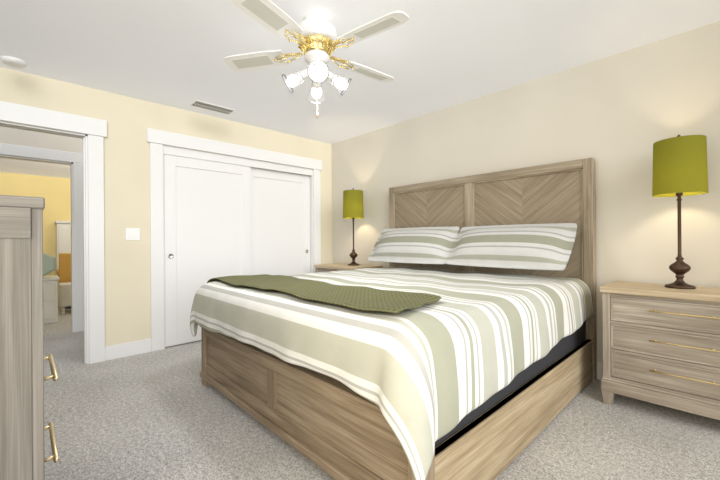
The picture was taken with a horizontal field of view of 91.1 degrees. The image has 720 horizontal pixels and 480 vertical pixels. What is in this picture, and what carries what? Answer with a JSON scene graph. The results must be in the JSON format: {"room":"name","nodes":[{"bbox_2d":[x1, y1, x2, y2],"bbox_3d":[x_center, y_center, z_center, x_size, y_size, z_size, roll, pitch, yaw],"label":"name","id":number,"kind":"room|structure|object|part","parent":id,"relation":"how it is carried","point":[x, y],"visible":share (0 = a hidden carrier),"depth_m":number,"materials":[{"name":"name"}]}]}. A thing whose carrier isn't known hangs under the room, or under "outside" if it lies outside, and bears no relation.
{"room":"bedroom","nodes":[
{"label":"bedroom","id":0,"kind":"room"},
{"bbox_2d":[0,172,70,275],"bbox_3d":[-5.209,-0.110,5.739,4.000,2.452,4.400,0,0,-44],"label":"wall","id":1,"kind":"structure","parent":0,"point":[56,191],"depth_m":7.37,"materials":[{"name":"yellow paint"}]},
{"bbox_2d":[54,221,70,274],"bbox_3d":[-5.994,0.367,7.469,0.690,1.510,0.529,0,0,-44],"label":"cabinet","id":2,"kind":"object","parent":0,"point":[62,228],"depth_m":7.15,"materials":[{"name":"white wood"}]},
{"bbox_2d":[0,67,331,345],"bbox_3d":[-2.442,-0.129,4.219,5.900,2.452,1.620,0,0,-44],"label":"wall","id":3,"kind":"structure","parent":0,"point":[126,146],"depth_m":3.37,"materials":[{"name":"paint"}]},
{"bbox_2d":[0,143,83,331],"bbox_3d":[-2.526,0.023,5.162,4.520,2.150,0.141,0,0,-44],"label":"trim","id":4,"kind":"structure","parent":3,"relation":"attached to","point":[75,160],"depth_m":4.22,"materials":[{"name":"white paint"}]},
{"bbox_2d":[126,228,139,239],"bbox_3d":[-2.161,-0.055,3.361,0.116,0.116,0.010,0,0,-44],"label":"light switch","id":5,"kind":"object","parent":3,"relation":"attached to","point":[131,233],"visible":1,"depth_m":3.36,"materials":[{"name":"white plastic"}]},
{"bbox_2d":[164,154,250,346],"bbox_3d":[-1.642,0.102,3.896,0.935,1.954,0.039,0,0,-44],"label":"closet door","id":6,"kind":"structure","parent":3,"relation":"in","point":[207,204],"depth_m":3.80,"materials":[{"name":"white paint"}]},
{"bbox_2d":[251,167,309,275],"bbox_3d":[-1.030,0.098,4.533,0.935,1.954,0.039,0,0,-44],"label":"closet door","id":7,"kind":"structure","parent":3,"relation":"in","point":[280,201],"depth_m":4.53,"materials":[{"name":"white paint"}]},
{"bbox_2d":[0,0,719,177],"bbox_3d":[-2.525,-1.379,4.224,6.200,0.050,10.870,0,0,-44],"label":"ceiling","id":8,"kind":"structure","parent":0,"point":[172,53],"depth_m":2.52,"materials":[{"name":"paint"}]},
{"bbox_2d":[0,56,26,68],"bbox_3d":[-2.613,-1.336,2.667,0.144,0.036,0.144,0,0,-44],"label":"smoke detector","id":9,"kind":"object","parent":8,"relation":"attached to","point":[10,61],"visible":1,"depth_m":2.64,"materials":[{"name":"white plastic"}]},
{"bbox_2d":[190,100,234,114],"bbox_3d":[-1.509,-1.355,3.625,0.400,0.012,0.170,0,0,-44],"label":"ceiling vent","id":10,"kind":"object","parent":8,"relation":"attached to","point":[196,103],"depth_m":3.61,"materials":[{"name":"white metal"}]},
{"bbox_2d":[224,0,408,117],"bbox_3d":[-0.247,-1.060,2.110,1.157,0.621,0.824,0,0,-13],"label":"fan","id":11,"kind":"object","parent":8,"relation":"hanging from","point":[317,38],"visible":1,"depth_m":2.11,"materials":[{"name":"white"}]},
{"bbox_3d":[-0.266,-0.975,2.196,0.390,0.135,0.390,0,0,-44],"label":"glass","id":12,"kind":"part","parent":11,"relation":"part of","materials":[{"name":"white glass"}]},
{"bbox_2d":[44,304,719,479],"bbox_3d":[-2.508,1.123,4.224,6.200,0.050,10.870,0,0,-44],"label":"floor","id":13,"kind":"structure","parent":0,"point":[150,415],"depth_m":1.97,"materials":[{"name":"carpet"}]},
{"bbox_2d":[0,195,58,479],"bbox_3d":[-1.320,0.494,1.079,0.578,1.190,1.073,0,0,-44],"label":"dresser","id":14,"kind":"object","parent":13,"relation":"on","point":[22,358],"visible":1,"depth_m":0.84,"materials":[{"name":"brown wood"}]},
{"bbox_2d":[43,253,59,323],"bbox_3d":[-4.442,0.636,4.710,0.640,0.949,0.500,0,0,-44],"label":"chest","id":15,"kind":"object","parent":13,"relation":"on","point":[50,283],"depth_m":4.71,"materials":[{"name":"white wood"}]},
{"bbox_2d":[56,253,70,308],"bbox_3d":[-4.728,0.488,6.746,1.640,1.250,1.482,0,0,-44],"label":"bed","id":16,"kind":"object","parent":13,"relation":"on","point":[63,272],"depth_m":5.70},
{"bbox_2d":[58,282,70,313],"bbox_3d":[-4.294,0.890,5.694,0.850,0.440,0.360,0,0,-44],"label":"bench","id":17,"kind":"object","parent":13,"relation":"on","point":[64,289],"depth_m":5.32,"materials":[{"name":"beige fabric"}]},
{"bbox_2d":[314,263,382,272],"bbox_3d":[-0.158,0.699,4.433,0.450,0.765,0.804,0,0,-44],"label":"nightstand","id":18,"kind":"object","parent":13,"relation":"on","point":[334,266],"visible":0.06,"depth_m":4.35,"materials":[{"name":"brown wood"}]},
{"bbox_2d":[343,188,363,265],"bbox_3d":[-0.083,-0.168,4.413,0.264,0.965,0.264,0,0,-26],"label":"lamp","id":19,"kind":"object","parent":18,"relation":"on","point":[353,208],"visible":1,"depth_m":4.31,"materials":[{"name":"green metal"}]},
{"bbox_3d":[-0.085,-0.441,4.413,0.264,0.340,0.264,0,0,-44],"label":"lamp shade","id":20,"kind":"part","parent":19,"relation":"part of","materials":[{"name":"fabric"}]},
{"bbox_2d":[190,158,596,479],"bbox_3d":[0.262,0.233,2.641,2.335,1.690,2.142,0,0,-44],"label":"bed","id":21,"kind":"object","parent":13,"relation":"on","point":[447,360],"visible":1,"depth_m":1.84,"materials":[{"name":"fabric"}]},
{"bbox_2d":[207,274,440,312],"bbox_3d":[-0.365,0.387,2.165,0.484,0.250,1.965,0,0,-44],"label":"throw","id":22,"kind":"object","parent":21,"relation":"on","point":[318,294],"depth_m":1.80,"materials":[{"name":"green fabric"}]},
{"bbox_2d":[190,266,592,479],"bbox_3d":[0.234,0.546,2.594,2.231,0.523,2.117,0,0,-44],"label":"duvet","id":23,"kind":"object","parent":21,"relation":"on","point":[420,385],"depth_m":1.60,"materials":[{"name":"white fabric"}]},
{"bbox_2d":[368,227,459,263],"bbox_3d":[0.519,0.049,3.604,0.980,0.450,0.198,0,-38,44],"label":"pillow","id":24,"kind":"object","parent":21,"relation":"on","point":[418,245],"depth_m":3.45,"materials":[{"name":"white fabric"}]},
{"bbox_3d":[0.301,0.608,2.679,2.070,0.540,1.970,0,0,-44],"label":"mattress","id":25,"kind":"part","parent":21,"relation":"part of","materials":[{"name":"grey fabric"}]},
{"bbox_2d":[446,223,576,270],"bbox_3d":[1.193,0.046,2.899,1.000,0.450,0.198,0,-40,48],"label":"pillow","id":26,"kind":"object","parent":21,"relation":"on","point":[522,246],"depth_m":2.75,"materials":[{"name":"white fabric"}]},
{"bbox_2d":[599,281,719,420],"bbox_3d":[2.005,0.683,2.170,0.450,0.765,0.804,0,0,-44],"label":"nightstand","id":27,"kind":"object","parent":13,"relation":"on","point":[661,344],"visible":1,"depth_m":2.10,"materials":[{"name":"brown wood"}]},
{"bbox_2d":[652,135,708,288],"bbox_3d":[2.010,-0.183,2.223,0.264,0.965,0.264,0,0,-26],"label":"lamp","id":28,"kind":"object","parent":27,"relation":"on","point":[680,166],"visible":1,"depth_m":2.15,"materials":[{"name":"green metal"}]},
{"bbox_3d":[2.009,-0.456,2.223,0.264,0.340,0.264,0,0,-44],"label":"lamp shade","id":29,"kind":"part","parent":28,"relation":"part of","materials":[{"name":"fabric"}]},
{"bbox_2d":[331,21,719,362],"bbox_3d":[1.180,-0.154,3.483,0.120,2.452,4.690,0,0,-44],"label":"wall","id":30,"kind":"structure","parent":0,"point":[612,110],"depth_m":2.69,"materials":[{"name":"paint"}]},
{"bbox_2d":[0,101,602,379],"bbox_3d":[-0.270,-0.011,2.193,3.760,2.185,4.590,0,0,-44],"label":"trim","id":31,"kind":"structure","parent":30,"relation":"attached to","point":[93,131],"depth_m":3.33,"materials":[{"name":"white paint"}]}
]}

